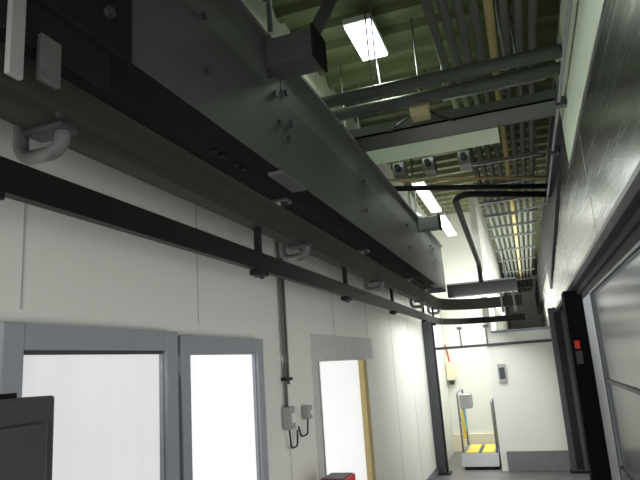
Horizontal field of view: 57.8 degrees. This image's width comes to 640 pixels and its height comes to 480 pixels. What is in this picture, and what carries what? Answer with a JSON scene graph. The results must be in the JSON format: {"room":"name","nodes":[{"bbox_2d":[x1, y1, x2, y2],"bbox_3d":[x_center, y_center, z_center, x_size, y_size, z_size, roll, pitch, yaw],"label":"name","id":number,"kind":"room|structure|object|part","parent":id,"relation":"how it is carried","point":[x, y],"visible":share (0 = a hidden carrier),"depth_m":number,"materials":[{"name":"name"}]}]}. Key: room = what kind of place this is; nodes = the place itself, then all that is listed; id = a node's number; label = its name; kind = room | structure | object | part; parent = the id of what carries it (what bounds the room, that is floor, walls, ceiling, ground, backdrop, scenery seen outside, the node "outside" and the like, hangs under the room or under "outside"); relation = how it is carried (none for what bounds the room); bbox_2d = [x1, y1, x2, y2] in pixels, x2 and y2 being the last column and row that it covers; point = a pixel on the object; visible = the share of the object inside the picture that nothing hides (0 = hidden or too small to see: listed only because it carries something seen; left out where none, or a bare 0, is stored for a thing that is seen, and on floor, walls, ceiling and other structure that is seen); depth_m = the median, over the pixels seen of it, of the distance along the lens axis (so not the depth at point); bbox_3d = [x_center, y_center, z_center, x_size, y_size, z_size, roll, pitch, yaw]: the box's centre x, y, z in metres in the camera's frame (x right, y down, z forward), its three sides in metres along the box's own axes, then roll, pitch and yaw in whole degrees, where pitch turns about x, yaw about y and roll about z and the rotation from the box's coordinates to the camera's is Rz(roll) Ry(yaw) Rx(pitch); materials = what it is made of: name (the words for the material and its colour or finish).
{"room":"industrial corridor","nodes":[
{"label":"industrial corridor","id":0,"kind":"room"},
{"bbox_2d":[0,0,438,479],"bbox_3d":[-0.480,0.235,3.506,0.170,4.500,12.250,-8,-13,18],"label":"wall","id":1,"kind":"structure","parent":0,"point":[157,361],"depth_m":2.65,"materials":[{"name":"grey paint"}]},
{"bbox_2d":[276,240,312,448],"bbox_3d":[-0.177,0.655,4.010,0.066,1.466,0.425,-8,-13,18],"label":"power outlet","id":2,"kind":"object","parent":1,"relation":"attached to","point":[288,412],"visible":0.93,"depth_m":3.85,"materials":[{"name":"metal"}]},
{"bbox_2d":[310,333,375,479],"bbox_3d":[0.324,1.819,5.028,0.060,1.950,1.830,-8,-13,18],"label":"doorway","id":3,"kind":"structure","parent":1,"relation":"in","point":[344,436],"depth_m":4.89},
{"bbox_2d":[263,0,559,277],"bbox_3d":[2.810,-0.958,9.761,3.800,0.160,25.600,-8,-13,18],"label":"ceiling","id":4,"kind":"structure","parent":0,"point":[392,17],"depth_m":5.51,"materials":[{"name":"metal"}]},
{"bbox_2d":[408,183,570,471],"bbox_3d":[2.819,1.438,10.073,2.080,4.500,2.200,-8,-13,18],"label":"wall","id":5,"kind":"structure","parent":0,"point":[528,407],"depth_m":8.98,"materials":[{"name":"white paint"}]},
{"bbox_2d":[445,345,455,384],"bbox_3d":[2.468,2.360,11.016,0.160,0.752,0.120,-8,-13,18],"label":"box","id":6,"kind":"object","parent":5,"relation":"attached to","point":[450,366],"depth_m":10.94,"materials":[{"name":"beige plastic"}]},
{"bbox_2d":[497,364,507,381],"bbox_3d":[2.777,2.028,8.836,0.120,0.270,0.065,-8,-13,18],"label":"box","id":7,"kind":"object","parent":5,"relation":"attached to","point":[502,374],"visible":1,"depth_m":8.81,"materials":[{"name":"grey plastic"}]},
{"bbox_2d":[435,452,589,479],"bbox_3d":[2.962,3.518,8.787,2.900,0.120,25.500,-8,-13,18],"label":"floor","id":8,"kind":"structure","parent":0,"point":[459,472],"depth_m":8.36,"materials":[{"name":"grey concrete"}]},
{"bbox_2d":[0,393,53,479],"bbox_3d":[-0.871,1.091,0.764,0.630,1.716,0.720,-8,-13,18],"label":"tall cabinet","id":9,"kind":"object","parent":8,"relation":"on","point":[26,423],"visible":1,"depth_m":1.09,"materials":[{"name":"metal"}]},
{"bbox_2d":[320,472,355,479],"bbox_3d":[0.149,2.083,3.868,0.210,0.965,0.280,-8,-13,18],"label":"trolley","id":10,"kind":"object","parent":8,"relation":"on","point":[343,475],"visible":1,"depth_m":3.95,"materials":[{"name":"red plastic"}]},
{"bbox_2d":[421,322,451,474],"bbox_3d":[1.778,2.401,8.983,0.250,2.300,0.230,-8,-13,18],"label":"column","id":11,"kind":"structure","parent":8,"relation":"on","point":[427,328],"depth_m":8.90,"materials":[{"name":"metal"}]},
{"bbox_2d":[456,388,500,467],"bbox_3d":[2.601,3.032,9.471,0.560,1.167,1.150,-8,-13,18],"label":"station","id":12,"kind":"object","parent":8,"relation":"on","point":[474,455],"visible":0.96,"depth_m":9.19,"materials":[{"name":"metal"}]},
{"bbox_2d":[547,307,588,473],"bbox_3d":[3.624,2.157,8.497,0.270,2.320,0.360,-8,-13,18],"label":"column","id":13,"kind":"structure","parent":8,"relation":"on","point":[556,318],"depth_m":8.34,"materials":[{"name":"metal"}]},
{"bbox_2d":[482,214,542,329],"bbox_3d":[2.963,1.255,9.278,3.800,4.500,25.600,-8,-13,18],"label":"ceiling","id":14,"kind":"structure","parent":0,"point":[529,307],"depth_m":20.96,"materials":[{"name":"white paint"}]},
{"bbox_2d":[0,0,551,349],"bbox_3d":[0.507,-0.725,3.734,1.860,2.674,11.990,-8,-13,18],"label":"rail","id":15,"kind":"object","parent":14,"relation":"hanging from","point":[196,102],"visible":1,"depth_m":2.49,"materials":[{"name":"black metal"}]},
{"bbox_3d":[2.641,1.465,8.986,1.740,0.350,0.060,-8,-13,18],"label":"frame","id":16,"kind":"part","parent":15,"relation":"part of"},
{"bbox_2d":[342,13,388,83],"bbox_3d":[0.422,-1.406,4.819,0.240,0.745,0.697,-8,-13,18],"label":"hanging light fixture","id":17,"kind":"object","parent":14,"relation":"hanging from","point":[354,27],"visible":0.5,"depth_m":4.75,"materials":[{"name":"white plastic"}]},
{"bbox_2d":[411,158,427,185],"label":"hanging light fixture","id":18,"kind":"object","parent":14,"relation":"hanging from","point":[414,183],"depth_m":6.87,"materials":[{"name":"white plastic"}]},
{"bbox_2d":[416,191,441,212],"label":"hanging light fixture","id":19,"kind":"object","parent":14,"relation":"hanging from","point":[430,200],"depth_m":7.63,"materials":[{"name":"white plastic"}]},
{"bbox_2d":[434,177,456,235],"bbox_3d":[1.983,-0.554,9.280,0.160,0.720,1.500,-8,-13,18],"label":"hanging light fixture","id":20,"kind":"object","parent":14,"relation":"hanging from","point":[447,226],"visible":0.82,"depth_m":9.14,"materials":[{"name":"white plastic"}]},
{"bbox_2d":[321,0,572,292],"bbox_3d":[3.422,0.397,11.817,2.022,1.690,20.300,-8,-13,18],"label":"pipes","id":21,"kind":"object","parent":14,"relation":"hanging from","point":[425,133],"visible":0.92,"depth_m":4.38,"materials":[{"name":"grey metal"}]},
{"bbox_2d":[535,0,639,326],"bbox_3d":[3.790,1.505,8.876,0.300,3.730,25.500,-8,-13,18],"label":"wall","id":22,"kind":"structure","parent":0,"point":[600,208],"depth_m":3.04,"materials":[{"name":"white paint"}]},
{"bbox_2d":[561,225,639,479],"bbox_3d":[1.563,1.039,2.638,0.200,2.285,7.300,-8,-13,18],"label":"door","id":23,"kind":"structure","parent":22,"relation":"in","point":[602,322],"depth_m":4.53,"materials":[{"name":"grey metal"}]}
]}

